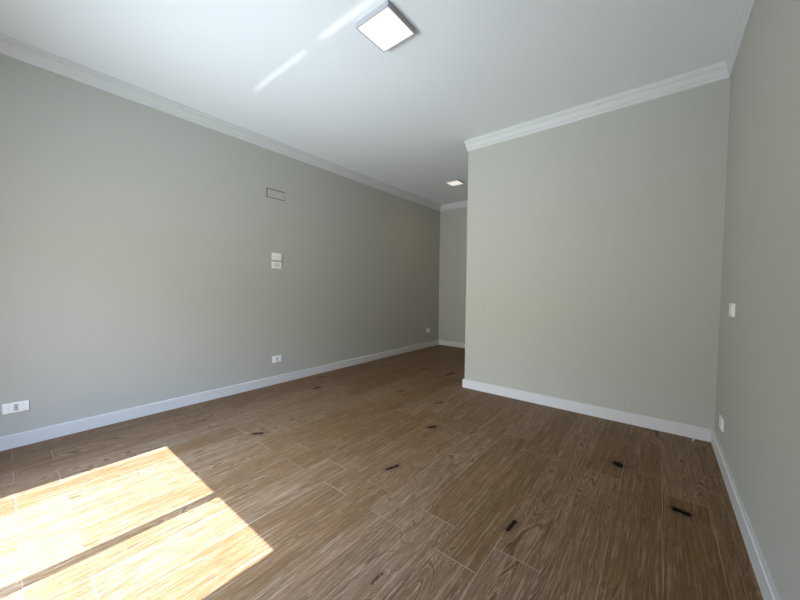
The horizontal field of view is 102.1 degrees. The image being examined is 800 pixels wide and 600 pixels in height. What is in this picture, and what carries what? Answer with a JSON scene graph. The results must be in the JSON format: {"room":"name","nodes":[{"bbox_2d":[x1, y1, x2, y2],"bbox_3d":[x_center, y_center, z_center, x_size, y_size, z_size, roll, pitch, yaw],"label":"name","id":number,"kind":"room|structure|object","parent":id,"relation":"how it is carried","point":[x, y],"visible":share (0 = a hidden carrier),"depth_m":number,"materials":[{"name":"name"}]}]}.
{"room":"empty room","nodes":[
{"label":"empty room","id":0,"kind":"room"},
{"bbox_2d":[0,54,439,436],"bbox_3d":[-1.111,-0.414,4.094,0.150,2.700,6.100,2,3,39],"label":"wall","id":1,"kind":"structure","parent":0,"point":[138,242],"depth_m":2.82,"materials":[{"name":"beige paint"}]},
{"bbox_2d":[2,400,28,414],"bbox_3d":[-2.591,0.723,2.182,0.012,0.070,0.118,2,3,39],"label":"wall socket","id":2,"kind":"object","parent":1,"relation":"attached to","point":[8,408],"visible":1,"depth_m":2.18,"materials":[{"name":"white plastic"}]},
{"bbox_2d":[0,340,438,450],"bbox_3d":[-1.106,0.894,4.032,0.017,0.092,5.950,2,3,39],"label":"baseboard","id":3,"kind":"structure","parent":1,"relation":"attached to","point":[15,440],"depth_m":2.85,"materials":[{"name":"white wood"}]},
{"bbox_2d":[267,188,284,200],"bbox_3d":[-1.380,-1.174,3.599,0.004,0.098,0.220,2,3,39],"label":"junction box","id":4,"kind":"object","parent":1,"relation":"attached to","point":[271,193],"visible":1,"depth_m":3.60,"materials":[{"name":"beige paint"}]},
{"bbox_2d":[272,253,281,260],"bbox_3d":[-1.382,-0.486,3.624,0.012,0.080,0.118,2,3,39],"label":"light switch","id":5,"kind":"object","parent":1,"relation":"attached to","point":[275,256],"visible":1,"depth_m":3.63,"materials":[{"name":"white plastic"}]},
{"bbox_2d":[272,355,281,362],"bbox_3d":[-1.393,0.668,3.667,0.012,0.078,0.118,2,3,39],"label":"wall socket","id":6,"kind":"object","parent":1,"relation":"attached to","point":[278,358],"visible":1,"depth_m":3.67,"materials":[{"name":"white plastic"}]},
{"bbox_2d":[272,262,281,268],"bbox_3d":[-1.383,-0.391,3.628,0.011,0.074,0.118,2,3,39],"label":"wall socket","id":7,"kind":"object","parent":1,"relation":"attached to","point":[278,265],"visible":1,"depth_m":3.63,"materials":[{"name":"white plastic"}]},
{"bbox_2d":[0,0,742,204],"bbox_3d":[0.279,-1.758,2.678,4.005,0.120,6.500,2,3,39],"label":"ceiling","id":8,"kind":"structure","parent":0,"point":[301,75],"depth_m":2.26,"materials":[{"name":"white paint"}]},
{"bbox_2d":[356,0,414,51],"bbox_3d":[-0.087,-1.659,1.975,0.256,0.034,0.256,2,3,39],"label":"ceiling light","id":9,"kind":"object","parent":8,"relation":"in","point":[384,26],"visible":1,"depth_m":1.95,"materials":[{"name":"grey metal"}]},
{"bbox_2d":[446,179,463,185],"bbox_3d":[0.825,-1.763,4.858,0.204,0.022,0.204,2,3,39],"label":"recessed light","id":10,"kind":"object","parent":8,"relation":"in","point":[454,182],"visible":1,"depth_m":4.82,"materials":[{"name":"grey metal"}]},
{"bbox_2d":[0,345,762,599],"bbox_3d":[0.251,1.060,2.783,4.005,0.120,6.500,2,3,39],"label":"floor","id":11,"kind":"structure","parent":0,"point":[387,478],"depth_m":1.65,"materials":[{"name":"brown wood"}]},
{"bbox_2d":[438,207,467,342],"bbox_3d":[1.473,-0.454,5.832,1.696,2.700,0.150,2,3,39],"label":"wall","id":12,"kind":"structure","parent":0,"point":[453,223],"depth_m":6.12,"materials":[{"name":"beige paint"}]},
{"bbox_2d":[439,340,464,347],"bbox_3d":[1.415,0.852,5.810,1.678,0.092,0.017,2,3,39],"label":"baseboard","id":13,"kind":"structure","parent":12,"relation":"attached to","point":[441,342],"depth_m":6.14,"materials":[{"name":"white wood"}]},
{"bbox_2d":[465,78,730,429],"bbox_3d":[2.239,-0.371,3.831,2.010,2.700,2.309,2,3,39],"label":"wall","id":14,"kind":"structure","parent":0,"point":[595,243],"depth_m":2.73,"materials":[{"name":"beige paint"}]},
{"bbox_2d":[0,0,756,210],"bbox_3d":[0.356,-1.645,2.780,3.706,0.112,5.950,2,3,39],"label":"trim","id":15,"kind":"structure","parent":14,"relation":"attached to","point":[11,47],"depth_m":2.67,"materials":[{"name":"white paint"}]},
{"bbox_2d":[462,378,779,599],"bbox_3d":[0.979,0.977,2.344,2.027,0.092,5.933,2,3,39],"label":"baseboard","id":16,"kind":"structure","parent":14,"relation":"attached to","point":[700,433],"depth_m":2.43,"materials":[{"name":"white wood"}]},
{"bbox_2d":[715,0,799,599],"bbox_3d":[1.892,-0.294,1.679,0.150,2.700,6.100,2,3,39],"label":"wall","id":17,"kind":"structure","parent":0,"point":[758,388],"depth_m":1.33,"materials":[{"name":"beige paint"}]},
{"bbox_2d":[719,415,723,431],"bbox_3d":[2.069,0.793,2.082,0.012,0.078,0.118,2,3,39],"label":"wall socket","id":18,"kind":"object","parent":17,"relation":"attached to","point":[721,420],"visible":1,"depth_m":2.06,"materials":[{"name":"white plastic"}]},
{"bbox_2d":[729,303,735,316],"bbox_3d":[1.950,0.058,1.899,0.014,0.080,0.118,2,3,39],"label":"light switch","id":19,"kind":"object","parent":17,"relation":"attached to","point":[732,306],"visible":1,"depth_m":1.86,"materials":[{"name":"white plastic"}]}
]}

